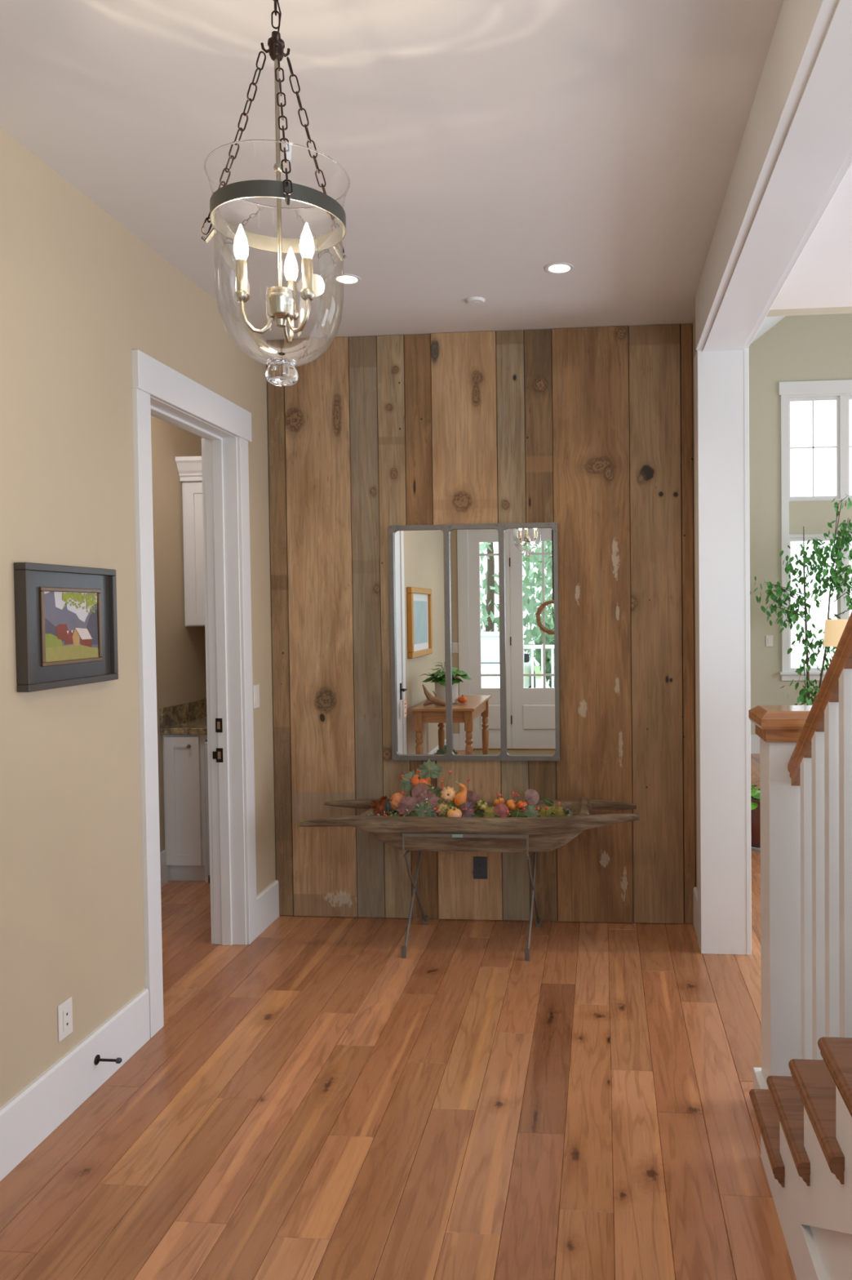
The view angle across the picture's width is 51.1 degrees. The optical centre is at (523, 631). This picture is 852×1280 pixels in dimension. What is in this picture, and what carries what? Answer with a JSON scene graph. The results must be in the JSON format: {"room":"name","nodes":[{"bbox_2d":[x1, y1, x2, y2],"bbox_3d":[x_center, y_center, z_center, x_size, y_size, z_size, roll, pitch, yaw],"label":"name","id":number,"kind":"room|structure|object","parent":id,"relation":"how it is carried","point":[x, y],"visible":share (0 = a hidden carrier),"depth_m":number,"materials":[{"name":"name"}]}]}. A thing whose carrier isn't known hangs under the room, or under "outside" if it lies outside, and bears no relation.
{"room":"entrance hall","nodes":[
{"label":"entrance hall","id":0,"kind":"room"},
{"bbox_2d":[0,127,275,1107],"bbox_3d":[-2.003,0.050,2.539,1.040,3.021,6.860,-1,1,5],"label":"wall","id":1,"kind":"structure","parent":0,"point":[80,291],"depth_m":2.97,"materials":[{"name":"beige paint"}]},
{"bbox_2d":[57,996,72,1041],"bbox_3d":[-1.470,1.242,2.833,0.009,0.115,0.072,-1,1,5],"label":"outlet","id":2,"kind":"object","parent":1,"relation":"attached to","point":[64,1009],"visible":1,"depth_m":2.83,"materials":[{"name":"white plastic"}]},
{"bbox_2d":[13,562,118,692],"bbox_3d":[-1.464,-0.019,2.851,0.040,0.384,0.486,-1,1,5],"label":"framed painting","id":3,"kind":"object","parent":1,"relation":"attached to","point":[65,616],"visible":1,"depth_m":2.80,"materials":[{"name":"paint"}]},
{"bbox_2d":[0,988,150,1181],"bbox_3d":[-1.606,1.492,1.221,0.018,0.192,4.232,-1,1,5],"label":"baseboard","id":4,"kind":"structure","parent":1,"relation":"attached to","point":[29,1117],"depth_m":2.82,"materials":[{"name":"white paint"}]},
{"bbox_2d":[93,1054,122,1065],"bbox_3d":[-1.399,1.443,2.975,0.086,0.032,0.032,-1,1,5],"label":"door stop","id":5,"kind":"object","parent":1,"relation":"attached to","point":[97,1059],"visible":1,"depth_m":2.97,"materials":[{"name":"brown metal"}]},
{"bbox_2d":[160,849,168,885],"bbox_3d":[-2.256,1.433,3.972,0.018,0.190,2.640,-1,1,5],"label":"baseboard","id":6,"kind":"structure","parent":1,"relation":"attached to","point":[164,868],"depth_m":5.23,"materials":[{"name":"white paint"}]},
{"bbox_2d":[175,456,204,626],"bbox_3d":[-1.775,-0.565,5.632,0.713,1.050,0.396,-1,1,5],"label":"upper cabinet","id":7,"kind":"object","parent":1,"relation":"attached to","point":[189,468],"visible":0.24,"depth_m":5.53,"materials":[{"name":"white paint"}]},
{"bbox_2d":[131,349,257,1038],"bbox_3d":[-1.467,0.231,3.837,0.198,2.583,1.072,-1,1,5],"label":"doorway","id":8,"kind":"structure","parent":1,"relation":"in","point":[159,391],"depth_m":4.22,"materials":[{"name":"white paint"}]},
{"bbox_2d":[202,734,209,882],"bbox_3d":[-1.670,1.048,5.267,0.467,0.885,0.062,-1,1,5],"label":"trim","id":9,"kind":"structure","parent":1,"relation":"attached to","point":[204,736],"depth_m":5.26,"materials":[{"name":"white paint"}]},
{"bbox_2d":[253,684,259,708],"bbox_3d":[-1.337,0.323,4.420,0.008,0.115,0.070,-1,1,5],"label":"light switch","id":10,"kind":"object","parent":1,"relation":"attached to","point":[256,687],"visible":1,"depth_m":4.41,"materials":[{"name":"white plastic"}]},
{"bbox_2d":[256,880,279,937],"bbox_3d":[-1.315,1.409,4.512,0.018,0.192,0.299,-1,1,5],"label":"baseboard","id":11,"kind":"structure","parent":1,"relation":"attached to","point":[268,900],"depth_m":4.51,"materials":[{"name":"white paint"}]},
{"bbox_2d":[0,753,796,1279],"bbox_3d":[2.263,1.501,4.266,9.473,0.060,10.980,-1,1,5],"label":"floor","id":12,"kind":"structure","parent":0,"point":[312,1100],"depth_m":2.79,"materials":[{"name":"brown wood"}]},
{"bbox_2d":[162,734,205,880],"bbox_3d":[-2.002,1.044,5.554,0.246,0.885,0.666,-1,1,5],"label":"base cabinet","id":13,"kind":"object","parent":12,"relation":"on","point":[183,758],"visible":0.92,"depth_m":5.25,"materials":[{"name":"white paint"}]},
{"bbox_2d":[159,697,207,734],"bbox_3d":[-1.775,0.521,5.530,0.714,0.156,0.654,-1,1,5],"label":"countertop","id":14,"kind":"structure","parent":13,"relation":"on","point":[188,717],"depth_m":5.39,"materials":[{"name":"brown stone"}]},
{"bbox_2d":[400,833,541,960],"bbox_3d":[-0.240,1.216,4.280,0.618,0.569,0.472,-1,1,5],"label":"iron stand","id":15,"kind":"object","parent":12,"relation":"on","point":[425,918],"visible":0.87,"depth_m":4.14,"materials":[{"name":"grey metal"}]},
{"bbox_2d":[298,796,639,852],"bbox_3d":[-0.250,0.933,4.294,1.600,0.200,0.411,-1,1,5],"label":"trough","id":16,"kind":"object","parent":15,"relation":"on","point":[545,833],"visible":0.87,"depth_m":4.12,"materials":[{"name":"brown wood"}]},
{"bbox_2d":[369,800,380,808],"bbox_3d":[-0.715,0.851,4.319,0.078,0.066,0.011,-2,2,-32],"label":"leaf","id":17,"kind":"object","parent":16,"relation":"in","point":[375,802],"visible":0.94,"depth_m":4.31,"materials":[{"name":"red plant"}]},
{"bbox_2d":[377,782,575,817],"bbox_3d":[-0.231,0.831,4.292,0.954,0.200,0.310,-1,1,5],"label":"dried foliage","id":18,"kind":"object","parent":16,"relation":"in","point":[477,813],"visible":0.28,"depth_m":4.25,"materials":[{"name":"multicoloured plant"}]},
{"bbox_2d":[373,802,388,815],"bbox_3d":[-0.694,0.865,4.294,0.094,0.065,0.035,0,1,10],"label":"leaf","id":19,"kind":"object","parent":18,"relation":"on","point":[378,810],"visible":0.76,"depth_m":4.29,"materials":[{"name":"red plant"}]},
{"bbox_2d":[379,795,386,803],"bbox_3d":[-0.685,0.831,4.330,0.025,0.064,0.061,0,2,32],"label":"leaf","id":20,"kind":"object","parent":18,"relation":"on","point":[384,797],"visible":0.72,"depth_m":4.31,"materials":[{"name":"red plant"}]},
{"bbox_2d":[378,797,390,811],"bbox_3d":[-0.676,0.851,4.308,0.066,0.082,0.019,-1,1,-11],"label":"leaf","id":21,"kind":"object","parent":18,"relation":"on","point":[384,802],"visible":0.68,"depth_m":4.30,"materials":[{"name":"brown plant"}]},
{"bbox_2d":[384,799,391,814],"bbox_3d":[-0.653,0.843,4.253,0.032,0.074,0.009,0,1,16],"label":"leaf","id":22,"kind":"object","parent":18,"relation":"on","point":[388,806],"visible":1,"depth_m":4.25,"materials":[{"name":"plant"}]},
{"bbox_2d":[387,792,403,810],"bbox_3d":[-0.615,0.826,4.293,0.083,0.085,0.081,0,2,25],"label":"pumpkin","id":23,"kind":"object","parent":18,"relation":"on","point":[395,799],"visible":0.66,"depth_m":4.26,"materials":[{"name":"orange food"}]},
{"bbox_2d":[395,795,420,815],"bbox_3d":[-0.554,0.834,4.237,0.124,0.097,0.032,-1,1,3],"label":"leaf","id":24,"kind":"object","parent":18,"relation":"on","point":[408,802],"visible":1,"depth_m":4.24,"materials":[{"name":"purple plant"}]},
{"bbox_2d":[400,769,417,791],"bbox_3d":[-0.556,0.729,4.316,0.089,0.104,0.024,-1,2,-21],"label":"leaf","id":25,"kind":"object","parent":18,"relation":"on","point":[406,781],"visible":0.87,"depth_m":4.31,"materials":[{"name":"green plant"}]},
{"bbox_2d":[411,782,428,797],"bbox_3d":[-0.496,0.776,4.262,0.090,0.092,0.034,-1,1,4],"label":"leaf","id":26,"kind":"object","parent":18,"relation":"on","point":[417,790],"visible":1,"depth_m":4.26,"materials":[{"name":"purple plant"}]},
{"bbox_2d":[412,771,430,787],"bbox_3d":[-0.510,0.735,4.344,0.099,0.096,0.092,0,1,16],"label":"pumpkin","id":27,"kind":"object","parent":18,"relation":"on","point":[415,780],"visible":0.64,"depth_m":4.31,"materials":[{"name":"orange food"}]},
{"bbox_2d":[413,801,437,817],"bbox_3d":[-0.471,0.857,4.213,0.119,0.087,0.039,-1,1,5],"label":"leaf","id":28,"kind":"object","parent":18,"relation":"on","point":[428,808],"visible":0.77,"depth_m":4.21,"materials":[{"name":"green plant"}]},
{"bbox_2d":[418,787,439,811],"bbox_3d":[-0.457,0.817,4.235,0.104,0.127,0.047,0,2,21],"label":"leaf","id":29,"kind":"object","parent":18,"relation":"on","point":[433,798],"visible":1,"depth_m":4.24,"materials":[{"name":"purple plant"}]},
{"bbox_2d":[416,759,443,780],"bbox_3d":[-0.461,0.672,4.314,0.137,0.108,0.020,-1,1,5],"label":"leaf","id":30,"kind":"object","parent":18,"relation":"on","point":[429,769],"visible":0.98,"depth_m":4.31,"materials":[{"name":"green plant"}]},
{"bbox_2d":[435,803,450,814],"bbox_3d":[-0.391,0.852,4.239,0.083,0.061,0.059,-1,1,5],"label":"seed pod","id":31,"kind":"object","parent":18,"relation":"on","point":[441,806],"visible":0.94,"depth_m":4.22,"materials":[{"name":"yellow plant"}]},
{"bbox_2d":[440,786,456,802],"bbox_3d":[-0.364,0.787,4.271,0.076,0.079,0.058,0,1,16],"label":"pumpkin","id":32,"kind":"object","parent":18,"relation":"on","point":[450,793],"visible":0.98,"depth_m":4.25,"materials":[{"name":"beige food"}]},
{"bbox_2d":[446,807,462,817],"bbox_3d":[-0.329,0.863,4.183,0.071,0.065,0.070,1,2,43],"label":"gourd","id":33,"kind":"object","parent":18,"relation":"on","point":[454,812],"visible":0.67,"depth_m":4.16,"materials":[{"name":"orange food"}]},
{"bbox_2d":[453,781,467,807],"bbox_3d":[-0.306,0.782,4.255,0.062,0.125,0.061,-2,2,-35],"label":"gourd","id":34,"kind":"object","parent":18,"relation":"on","point":[460,797],"visible":0.99,"depth_m":4.24,"materials":[{"name":"orange plant"}]},
{"bbox_2d":[460,801,475,817],"bbox_3d":[-0.275,0.859,4.209,0.080,0.094,0.048,-1,1,-12],"label":"leaf","id":35,"kind":"object","parent":18,"relation":"on","point":[467,813],"visible":0.78,"depth_m":4.21,"materials":[{"name":"purple plant"}]},
{"bbox_2d":[466,790,480,809],"bbox_3d":[-0.253,0.818,4.300,0.092,0.101,0.020,0,1,12],"label":"leaf","id":36,"kind":"object","parent":18,"relation":"on","point":[473,796],"visible":0.53,"depth_m":4.30,"materials":[{"name":"purple plant"}]},
{"bbox_2d":[475,799,488,811],"bbox_3d":[-0.201,0.836,4.257,0.062,0.057,0.060,-2,2,-32],"label":"gourd","id":37,"kind":"object","parent":18,"relation":"on","point":[482,805],"visible":0.94,"depth_m":4.24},
{"bbox_2d":[483,806,496,817],"bbox_3d":[-0.156,0.859,4.186,0.075,0.060,0.031,-1,1,-1],"label":"leaf","id":38,"kind":"object","parent":18,"relation":"on","point":[489,812],"visible":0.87,"depth_m":4.18,"materials":[{"name":"plant"}]},
{"bbox_2d":[493,796,504,806],"bbox_3d":[-0.119,0.825,4.290,0.053,0.053,0.054,-2,2,-42],"label":"pumpkin","id":39,"kind":"object","parent":18,"relation":"on","point":[498,800],"visible":0.66,"depth_m":4.27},
{"bbox_2d":[493,803,509,817],"bbox_3d":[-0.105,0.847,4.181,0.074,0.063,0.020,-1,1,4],"label":"pomegranate","id":40,"kind":"object","parent":18,"relation":"on","point":[501,809],"visible":0.9,"depth_m":4.18,"materials":[{"name":"red food"}]},
{"bbox_2d":[506,799,517,811],"bbox_3d":[-0.058,0.833,4.244,0.053,0.055,0.056,-1,1,-7],"label":"pumpkin","id":41,"kind":"object","parent":18,"relation":"on","point":[511,806],"visible":0.94,"depth_m":4.22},
{"bbox_2d":[511,808,524,817],"bbox_3d":[-0.028,0.860,4.169,0.068,0.048,0.025,-1,1,1],"label":"leaf","id":42,"kind":"object","parent":18,"relation":"on","point":[517,813],"visible":0.77,"depth_m":4.17,"materials":[{"name":"green plant"}]},
{"bbox_2d":[516,799,527,809],"bbox_3d":[-0.008,0.829,4.240,0.050,0.052,0.050,0,1,7],"label":"pumpkin","id":43,"kind":"object","parent":18,"relation":"on","point":[521,803],"visible":0.81,"depth_m":4.22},
{"bbox_2d":[522,804,539,817],"bbox_3d":[0.032,0.851,4.179,0.087,0.064,0.027,-1,1,5],"label":"leaf","id":44,"kind":"object","parent":18,"relation":"on","point":[530,811],"visible":0.88,"depth_m":4.18,"materials":[{"name":"green plant"}]},
{"bbox_2d":[524,788,539,804],"bbox_3d":[0.040,0.799,4.273,0.069,0.078,0.011,-1,1,4],"label":"leaf","id":45,"kind":"object","parent":18,"relation":"on","point":[532,797],"visible":0.99,"depth_m":4.27,"materials":[{"name":"purple plant"}]},
{"bbox_2d":[538,806,551,817],"bbox_3d":[0.103,0.855,4.187,0.065,0.051,0.021,-1,1,1],"label":"leaf","id":46,"kind":"object","parent":18,"relation":"on","point":[542,812],"visible":0.95,"depth_m":4.18,"materials":[{"name":"plant"}]},
{"bbox_2d":[541,797,554,806],"bbox_3d":[0.122,0.823,4.269,0.076,0.040,0.011,0,1,10],"label":"leaf","id":47,"kind":"object","parent":18,"relation":"on","point":[547,801],"visible":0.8,"depth_m":4.27,"materials":[{"name":"green plant"}]},
{"bbox_2d":[551,804,564,817],"bbox_3d":[0.161,0.854,4.198,0.062,0.062,0.025,0,1,16],"label":"leaf","id":48,"kind":"object","parent":18,"relation":"on","point":[558,813],"visible":0.91,"depth_m":4.20,"materials":[{"name":"plant"}]},
{"bbox_2d":[751,780,760,850],"bbox_3d":[1.600,1.219,5.911,0.429,0.438,0.482,-1,1,5],"label":"potted plant","id":49,"kind":"object","parent":12,"relation":"on","point":[755,793],"visible":0.21,"depth_m":5.82,"materials":[{"name":"green plant"}]},
{"bbox_2d":[748,705,812,1088],"bbox_3d":[0.837,0.880,2.752,0.223,1.288,0.227,-1,1,5],"label":"newel post","id":50,"kind":"object","parent":12,"relation":"on","point":[779,728],"visible":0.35,"depth_m":2.68,"materials":[{"name":"white paint"}]},
{"bbox_2d":[787,611,851,786],"bbox_3d":[0.755,-0.083,1.870,0.065,1.132,1.562,-1,1,5],"label":"handrail","id":51,"kind":"object","parent":50,"relation":"attached to","point":[828,691],"visible":0.59,"depth_m":2.26,"materials":[{"name":"brown wood"}]},
{"bbox_2d":[749,1036,851,1279],"bbox_3d":[1.132,0.896,1.528,1.132,1.309,2.043,-1,1,5],"label":"staircase","id":52,"kind":"structure","parent":12,"relation":"on","point":[804,1117],"depth_m":1.94,"materials":[{"name":"white paint"}]},
{"bbox_2d":[800,757,813,1059],"bbox_3d":[0.821,0.847,2.527,0.045,0.991,0.045,-1,1,5],"label":"baluster","id":53,"kind":"object","parent":52,"relation":"on","point":[806,764],"visible":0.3,"depth_m":2.51,"materials":[{"name":"white paint"}]},
{"bbox_2d":[811,731,825,1059],"bbox_3d":[0.809,0.804,2.388,0.045,1.084,0.045,-1,1,5],"label":"baluster","id":54,"kind":"object","parent":52,"relation":"on","point":[818,739],"visible":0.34,"depth_m":2.37,"materials":[{"name":"white paint"}]},
{"bbox_2d":[824,702,839,1037],"bbox_3d":[0.795,0.667,2.246,0.045,0.990,0.045,-1,1,5],"label":"baluster","id":55,"kind":"object","parent":52,"relation":"on","point":[831,712],"visible":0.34,"depth_m":2.23,"materials":[{"name":"white paint"}]},
{"bbox_2d":[839,667,851,1037],"bbox_3d":[0.782,0.624,2.106,0.045,1.084,0.045,-1,1,5],"label":"baluster","id":56,"kind":"object","parent":52,"relation":"on","point":[846,677],"visible":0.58,"depth_m":2.09,"materials":[{"name":"white paint"}]},
{"bbox_2d":[750,493,851,705],"bbox_3d":[2.985,-0.021,8.941,1.334,2.739,0.632,-1,1,3],"label":"ficus tree","id":57,"kind":"object","parent":12,"relation":"on","point":[793,615],"visible":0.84,"depth_m":8.96,"materials":[{"name":"green plant"}]},
{"bbox_3d":[2.836,1.025,7.859,0.450,0.707,0.450,-1,1,5],"label":"side table","id":58,"kind":"object","parent":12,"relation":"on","visible":0},
{"bbox_2d":[823,619,848,646],"bbox_3d":[2.827,0.281,7.841,0.316,0.780,0.316,-1,1,5],"label":"table lamp","id":59,"kind":"object","parent":58,"relation":"on","point":[834,628],"visible":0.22,"depth_m":7.73,"materials":[{"name":"fabric"}]},
{"bbox_2d":[0,0,851,340],"bbox_3d":[1.082,-1.536,2.160,7.400,0.100,6.930,-1,1,5],"label":"ceiling","id":60,"kind":"structure","parent":0,"point":[482,146],"depth_m":2.63,"materials":[{"name":"paint"}]},
{"bbox_2d":[200,0,350,386],"bbox_3d":[-0.464,-0.967,1.695,0.272,0.980,0.291,0,2,36],"label":"pendant lantern","id":61,"kind":"object","parent":60,"relation":"hanging from","point":[229,213],"visible":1,"depth_m":1.71,"materials":[{"name":"clear glass"}]},
{"bbox_2d":[234,257,315,327],"bbox_3d":[-0.465,-0.641,1.679,0.153,0.114,0.081,-1,1,5],"label":"candelabra","id":62,"kind":"object","parent":61,"relation":"on","point":[281,300],"depth_m":1.66,"materials":[{"name":"silver metal"}]},
{"bbox_2d":[286,280,299,320],"bbox_3d":[-0.464,-0.662,1.763,0.028,0.076,0.028,-1,1,5],"label":"candle","id":63,"kind":"object","parent":61,"relation":"on","point":[291,284],"depth_m":1.76,"materials":[{"name":"silver metal"}]},
{"bbox_2d":[343,273,361,284],"bbox_3d":[-0.753,-1.502,3.764,0.120,0.006,0.120,-1,1,5],"label":"recessed light","id":64,"kind":"object","parent":60,"relation":"in","point":[348,279],"visible":0.52,"depth_m":3.77,"materials":[{"name":"white paint"}]},
{"bbox_2d":[466,297,485,305],"bbox_3d":[-0.218,-1.511,4.038,0.086,0.014,0.086,-1,1,5],"label":"smoke detector","id":65,"kind":"object","parent":60,"relation":"attached to","point":[472,300],"visible":1,"depth_m":4.02,"materials":[{"name":"paint"}]},
{"bbox_2d":[545,262,573,274],"bbox_3d":[0.149,-1.510,3.669,0.120,0.006,0.120,-1,1,5],"label":"recessed light","id":66,"kind":"object","parent":60,"relation":"in","point":[555,268],"visible":1,"depth_m":3.67,"materials":[{"name":"white paint"}]},
{"bbox_2d":[695,0,851,351],"bbox_3d":[0.672,-1.338,1.436,0.236,0.253,5.207,-1,1,5],"label":"beam","id":67,"kind":"structure","parent":60,"relation":"attached to","point":[795,153],"depth_m":2.43,"materials":[{"name":"white paint"}]},
{"bbox_2d":[266,324,696,923],"bbox_3d":[-0.253,-0.020,4.580,2.287,3.021,0.107,-1,1,5],"label":"wall","id":68,"kind":"structure","parent":0,"point":[588,431],"depth_m":4.51,"materials":[{"name":"brown wood"}]},
{"bbox_2d":[388,522,559,760],"bbox_3d":[-0.252,0.054,4.507,0.865,1.205,0.040,-1,1,5],"label":"wall mirror","id":69,"kind":"object","parent":68,"relation":"attached to","point":[474,608],"visible":1,"depth_m":4.51,"materials":[{"name":"mirror"}]},
{"bbox_2d":[473,856,487,879],"bbox_3d":[-0.223,1.216,4.551,0.072,0.115,0.009,-1,1,5],"label":"outlet","id":70,"kind":"object","parent":68,"relation":"attached to","point":[480,863],"visible":1,"depth_m":4.55,"materials":[{"name":"black plastic"}]},
{"bbox_2d":[751,315,786,343],"bbox_3d":[4.179,-3.467,6.712,6.200,2.510,5.680,-1,1,5],"label":"vault","id":71,"kind":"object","parent":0,"point":[769,322],"depth_m":9.31,"materials":[{"name":"paint"}]},
{"bbox_2d":[748,313,851,735],"bbox_3d":[4.418,-1.883,9.523,6.050,6.400,0.120,-1,1,5],"label":"wall","id":72,"kind":"structure","parent":0,"point":[801,348],"depth_m":9.62,"materials":[{"name":"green paint"}]},
{"bbox_2d":[751,735,759,753],"bbox_3d":[4.456,1.218,9.529,5.830,0.200,0.022,-1,1,5],"label":"baseboard","id":73,"kind":"structure","parent":72,"relation":"attached to","point":[755,740],"depth_m":9.69,"materials":[{"name":"white paint"}]},
{"bbox_2d":[766,635,773,646],"bbox_3d":[2.692,0.100,9.660,0.075,0.120,0.008,-1,1,5],"label":"light switch","id":74,"kind":"object","parent":72,"relation":"attached to","point":[769,638],"visible":1,"depth_m":9.66,"materials":[{"name":"white plastic"}]},
{"bbox_2d":[778,379,851,680],"bbox_3d":[4.299,-1.100,9.464,3.050,3.240,0.062,-1,1,5],"label":"window","id":75,"kind":"structure","parent":72,"relation":"in","point":[815,517],"depth_m":9.57,"materials":[{"name":"white paint"}]},
{"bbox_2d":[788,393,851,501],"bbox_3d":[4.290,-2.016,9.504,2.900,1.190,0.074,-1,1,5],"label":"window","id":76,"kind":"structure","parent":72,"relation":"in","point":[842,414],"depth_m":9.56,"materials":[{"name":"white paint"}]},
{"bbox_2d":[789,533,851,671],"bbox_3d":[4.309,-0.322,9.545,2.900,1.540,0.074,-1,1,5],"label":"window","id":77,"kind":"structure","parent":72,"relation":"in","point":[842,606],"depth_m":9.60,"materials":[{"name":"white paint"}]},
{"bbox_2d":[766,306,851,316],"bbox_3d":[3.889,-3.252,3.981,6.100,3.379,0.100,-1,1,5],"label":"wall","id":78,"kind":"structure","parent":0,"point":[835,310],"depth_m":4.25,"materials":[{"name":"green paint"}]},
{"bbox_3d":[0.940,-0.026,4.304,0.178,3.021,0.485,-1,1,5],"label":"wall","id":79,"kind":"structure","parent":0,"visible":0},
{"bbox_2d":[693,315,697,887],"bbox_3d":[0.843,-0.119,4.250,0.004,2.831,0.364,-1,1,5],"label":"trim","id":80,"kind":"structure","parent":79,"relation":"attached to","point":[695,351],"depth_m":4.40,"materials":[{"name":"beige paint"}]},
{"bbox_2d":[693,886,697,937],"bbox_3d":[0.852,1.390,4.292,0.018,0.192,0.354,-1,1,5],"label":"baseboard","id":81,"kind":"structure","parent":79,"relation":"attached to","point":[695,889],"depth_m":4.36,"materials":[{"name":"white paint"}]},
{"bbox_2d":[693,348,751,955],"bbox_3d":[0.928,0.098,4.119,0.230,2.781,0.152,-1,1,5],"label":"column","id":82,"kind":"structure","parent":79,"relation":"attached to","point":[722,378],"depth_m":4.05,"materials":[{"name":"white paint"}]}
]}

